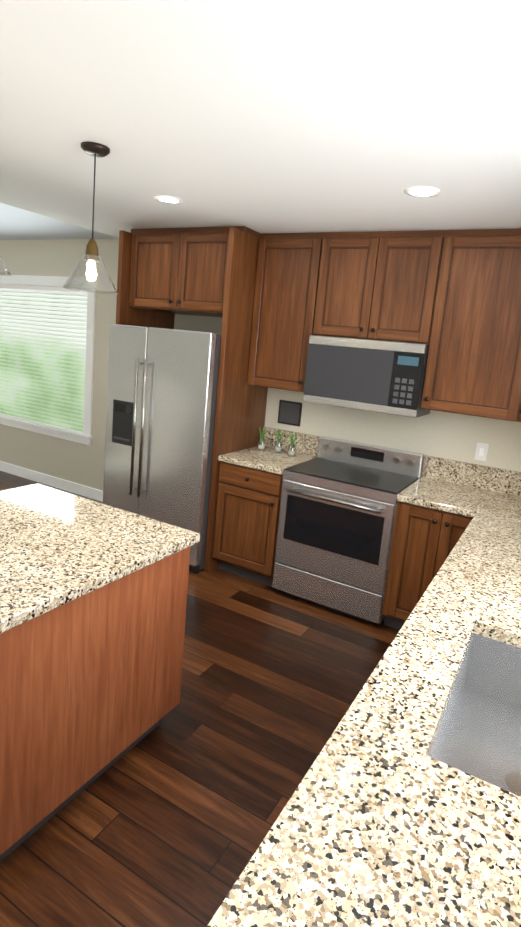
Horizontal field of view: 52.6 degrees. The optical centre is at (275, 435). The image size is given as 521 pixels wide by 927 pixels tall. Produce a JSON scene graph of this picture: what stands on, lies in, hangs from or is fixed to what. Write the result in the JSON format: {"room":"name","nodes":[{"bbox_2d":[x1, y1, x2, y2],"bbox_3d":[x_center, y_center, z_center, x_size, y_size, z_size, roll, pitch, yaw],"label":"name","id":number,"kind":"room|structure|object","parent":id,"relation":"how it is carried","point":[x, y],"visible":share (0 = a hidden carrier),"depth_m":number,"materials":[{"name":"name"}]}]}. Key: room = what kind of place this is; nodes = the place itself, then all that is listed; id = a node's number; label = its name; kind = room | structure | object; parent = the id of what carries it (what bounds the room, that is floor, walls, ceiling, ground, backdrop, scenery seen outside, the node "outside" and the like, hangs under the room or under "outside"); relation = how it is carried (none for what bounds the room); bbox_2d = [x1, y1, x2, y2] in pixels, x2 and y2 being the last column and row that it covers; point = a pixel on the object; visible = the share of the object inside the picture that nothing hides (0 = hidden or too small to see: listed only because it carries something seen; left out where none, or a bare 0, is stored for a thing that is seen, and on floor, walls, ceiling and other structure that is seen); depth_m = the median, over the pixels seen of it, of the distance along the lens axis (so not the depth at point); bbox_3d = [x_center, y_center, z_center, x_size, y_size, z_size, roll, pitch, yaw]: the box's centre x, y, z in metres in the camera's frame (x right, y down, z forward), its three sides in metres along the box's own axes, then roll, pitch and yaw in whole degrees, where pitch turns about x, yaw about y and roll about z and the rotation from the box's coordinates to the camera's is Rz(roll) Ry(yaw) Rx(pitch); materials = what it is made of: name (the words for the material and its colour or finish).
{"room":"kitchen","nodes":[
{"label":"kitchen","id":0,"kind":"room"},
{"bbox_2d":[0,471,399,926],"bbox_3d":[-2.904,1.194,2.062,7.760,0.100,7.300,11,11,28],"label":"floor","id":1,"kind":"structure","parent":0,"point":[170,819],"depth_m":2.15,"materials":[{"name":"brown wood"}]},
{"bbox_2d":[0,544,193,861],"bbox_3d":[-1.134,0.905,1.837,0.807,0.869,1.578,11,11,28],"label":"kitchen island","id":2,"kind":"object","parent":1,"relation":"on","point":[93,598],"depth_m":1.85,"materials":[{"name":"brown wood"}]},
{"bbox_2d":[0,484,199,635],"bbox_3d":[-1.184,0.441,1.813,1.064,0.040,1.632,11,11,28],"label":"island countertop","id":3,"kind":"structure","parent":2,"relation":"on","point":[57,547],"depth_m":2.03,"materials":[{"name":"beige stone"}]},
{"bbox_2d":[103,324,220,573],"bbox_3d":[-0.779,0.055,4.276,0.970,1.781,0.802,11,11,28],"label":"fridge","id":4,"kind":"object","parent":1,"relation":"on","point":[162,384],"visible":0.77,"depth_m":3.90,"materials":[{"name":"grey metal"}]},
{"bbox_2d":[116,228,267,572],"bbox_3d":[-0.699,-0.303,4.303,1.060,2.490,0.657,11,11,28],"label":"surround","id":5,"kind":"object","parent":1,"relation":"on","point":[163,279],"visible":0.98,"depth_m":3.91,"materials":[{"name":"brown wood"}]},
{"bbox_2d":[213,461,283,585],"bbox_3d":[-0.074,0.620,4.078,0.531,0.868,0.637,11,11,28],"label":"base cabinet","id":6,"kind":"object","parent":1,"relation":"on","point":[248,499],"depth_m":3.80,"materials":[{"name":"brown wood"}]},
{"bbox_2d":[218,426,320,474],"bbox_3d":[-0.027,0.097,3.984,0.531,0.195,0.647,11,11,28],"label":"countertop","id":7,"kind":"structure","parent":6,"relation":"on","point":[268,460],"depth_m":4.05,"materials":[{"name":"stone"}]},
{"bbox_2d":[257,427,266,449],"bbox_3d":[-0.107,0.024,4.165,0.072,0.181,0.060,11,11,28],"label":"vase","id":8,"kind":"object","parent":7,"relation":"on","point":[261,446],"visible":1,"depth_m":4.16,"materials":[{"name":"clear glass"}]},
{"bbox_2d":[274,429,283,452],"bbox_3d":[0.025,0.040,4.140,0.073,0.181,0.060,11,11,28],"label":"vase","id":9,"kind":"object","parent":7,"relation":"on","point":[278,449],"visible":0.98,"depth_m":4.13,"materials":[{"name":"clear glass"}]},
{"bbox_2d":[287,432,296,455],"bbox_3d":[0.126,0.067,4.042,0.074,0.181,0.060,11,11,28],"label":"vase","id":10,"kind":"object","parent":7,"relation":"on","point":[291,452],"visible":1,"depth_m":4.03,"materials":[{"name":"clear glass"}]},
{"bbox_2d":[272,436,423,625],"bbox_3d":[0.497,0.631,3.718,0.793,1.075,0.682,11,11,28],"label":"range","id":11,"kind":"object","parent":1,"relation":"on","point":[338,507],"visible":0.98,"depth_m":3.50,"materials":[{"name":"silver metal"}]},
{"bbox_2d":[382,501,468,629],"bbox_3d":[1.086,0.836,3.461,0.532,0.868,0.637,11,11,28],"label":"base cabinet","id":12,"kind":"object","parent":1,"relation":"on","point":[424,541],"depth_m":3.22,"materials":[{"name":"brown wood"}]},
{"bbox_2d":[397,455,482,511],"bbox_3d":[1.092,0.305,3.389,0.438,0.195,0.647,11,11,28],"label":"countertop","id":13,"kind":"structure","parent":12,"relation":"on","point":[442,480],"depth_m":3.58,"materials":[{"name":"stone"}]},
{"bbox_2d":[461,517,472,535],"bbox_3d":[1.345,0.982,2.753,0.760,0.868,0.416,11,11,28],"label":"base cabinet","id":14,"kind":"object","parent":1,"relation":"on","point":[470,518],"depth_m":3.05,"materials":[{"name":"brown wood"}]},
{"bbox_2d":[207,466,520,926],"bbox_3d":[0.784,0.685,1.622,0.785,0.401,4.097,11,11,28],"label":"countertop","id":15,"kind":"structure","parent":14,"relation":"on","point":[402,807],"depth_m":1.04,"materials":[{"name":"stone"}]},
{"bbox_2d":[0,238,520,490],"bbox_3d":[-0.935,-1.779,4.725,7.760,5.200,0.150,11,11,28],"label":"wall","id":16,"kind":"structure","parent":0,"point":[448,435],"depth_m":4.95,"materials":[{"name":"paint"}]},
{"bbox_2d":[0,275,95,444],"bbox_3d":[-2.645,-0.879,5.752,1.990,1.660,0.200,11,11,28],"label":"window","id":17,"kind":"structure","parent":16,"relation":"in","point":[84,437],"depth_m":5.39,"materials":[{"name":"white"}]},
{"bbox_2d":[0,284,87,431],"bbox_3d":[-2.654,-0.884,5.733,1.744,1.444,0.050,11,11,28],"label":"window blind","id":18,"kind":"object","parent":17,"relation":"attached to","point":[47,387],"visible":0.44,"depth_m":5.64,"materials":[{"name":"white plastic"}]},
{"bbox_2d":[0,461,102,501],"bbox_3d":[-2.804,0.431,5.931,3.800,0.110,0.015,11,11,28],"label":"baseboard","id":19,"kind":"structure","parent":16,"relation":"attached to","point":[72,487],"depth_m":5.72,"materials":[{"name":"white wood"}]},
{"bbox_2d":[247,231,330,391],"bbox_3d":[0.157,-0.902,3.935,0.574,1.108,0.348,11,11,28],"label":"upper cabinet","id":20,"kind":"object","parent":16,"relation":"attached to","point":[290,295],"depth_m":3.79,"materials":[{"name":"brown wood"}]},
{"bbox_2d":[278,400,301,426],"bbox_3d":[0.111,-0.181,4.239,0.200,0.190,0.014,11,11,28],"label":"frame","id":21,"kind":"object","parent":16,"relation":"attached to","point":[289,412],"visible":1,"depth_m":4.23,"materials":[{"name":"grey"}]},
{"bbox_2d":[323,231,426,342],"bbox_3d":[0.725,-1.003,3.608,0.814,0.696,0.348,11,11,28],"label":"upper cabinet","id":22,"kind":"object","parent":16,"relation":"attached to","point":[375,278],"depth_m":3.46,"materials":[{"name":"brown wood"}]},
{"bbox_2d":[303,335,429,417],"bbox_3d":[0.658,-0.426,3.685,0.806,0.466,0.398,11,11,28],"label":"microwave","id":23,"kind":"object","parent":22,"relation":"attached to","point":[387,377],"visible":1,"depth_m":3.49,"materials":[{"name":"grey metal"}]},
{"bbox_2d":[415,229,520,418],"bbox_3d":[1.302,-0.686,3.302,0.705,1.108,0.389,11,11,28],"label":"upper cabinet","id":24,"kind":"object","parent":16,"relation":"attached to","point":[451,299],"depth_m":3.21,"materials":[{"name":"brown wood"}]},
{"bbox_2d":[475,442,488,460],"bbox_3d":[1.393,0.112,3.568,0.075,0.118,0.008,11,11,28],"label":"electrical outlet","id":25,"kind":"object","parent":16,"relation":"attached to","point":[481,451],"visible":1,"depth_m":3.57,"materials":[{"name":"white plastic"}]},
{"bbox_2d":[499,278,520,421],"bbox_3d":[1.739,-0.575,2.894,0.708,1.108,0.701,11,11,28],"label":"upper cabinet","id":26,"kind":"object","parent":16,"relation":"attached to","point":[510,404],"depth_m":3.12,"materials":[{"name":"brown wood"}]},
{"bbox_2d":[0,0,520,239],"bbox_3d":[-2.550,-2.565,1.416,7.760,2.500,7.300,11,11,28],"label":"ceiling","id":27,"kind":"structure","parent":0,"point":[287,116],"depth_m":1.86,"materials":[{"name":"white paint"}]},
{"bbox_2d":[0,254,10,275],"bbox_3d":[-1.098,-0.922,1.923,0.242,0.624,0.242,11,11,28],"label":"pendant light","id":28,"kind":"object","parent":27,"relation":"hanging from","point":[5,269],"visible":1,"depth_m":1.98,"materials":[{"name":"clear glass"}]},
{"bbox_2d":[63,142,117,293],"bbox_3d":[-0.833,-0.980,2.401,0.242,0.624,0.242,11,11,28],"label":"pendant light","id":29,"kind":"object","parent":27,"relation":"hanging from","point":[91,254],"visible":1,"depth_m":2.40,"materials":[{"name":"clear glass"}]},
{"bbox_2d":[154,195,182,203],"bbox_3d":[-0.638,-1.401,3.128,0.170,0.006,0.170,11,11,28],"label":"recessed light","id":30,"kind":"object","parent":27,"relation":"in","point":[169,199],"visible":1,"depth_m":3.11,"materials":[{"name":"white"}]},
{"bbox_2d":[404,186,439,196],"bbox_3d":[0.704,-1.173,2.538,0.170,0.006,0.170,11,11,28],"label":"recessed light","id":31,"kind":"object","parent":27,"relation":"in","point":[422,191],"visible":1,"depth_m":2.52,"materials":[{"name":"white"}]},
{"label":"outside","id":32,"kind":"structure","parent":0,"visible":0},
{"bbox_2d":[0,291,86,362],"bbox_3d":[-2.476,-0.915,6.056,2.960,2.470,0.001,11,11,28],"label":"sky","id":33,"kind":"structure","parent":32,"point":[39,317],"depth_m":6.13,"materials":[{"name":"white"}]}
]}

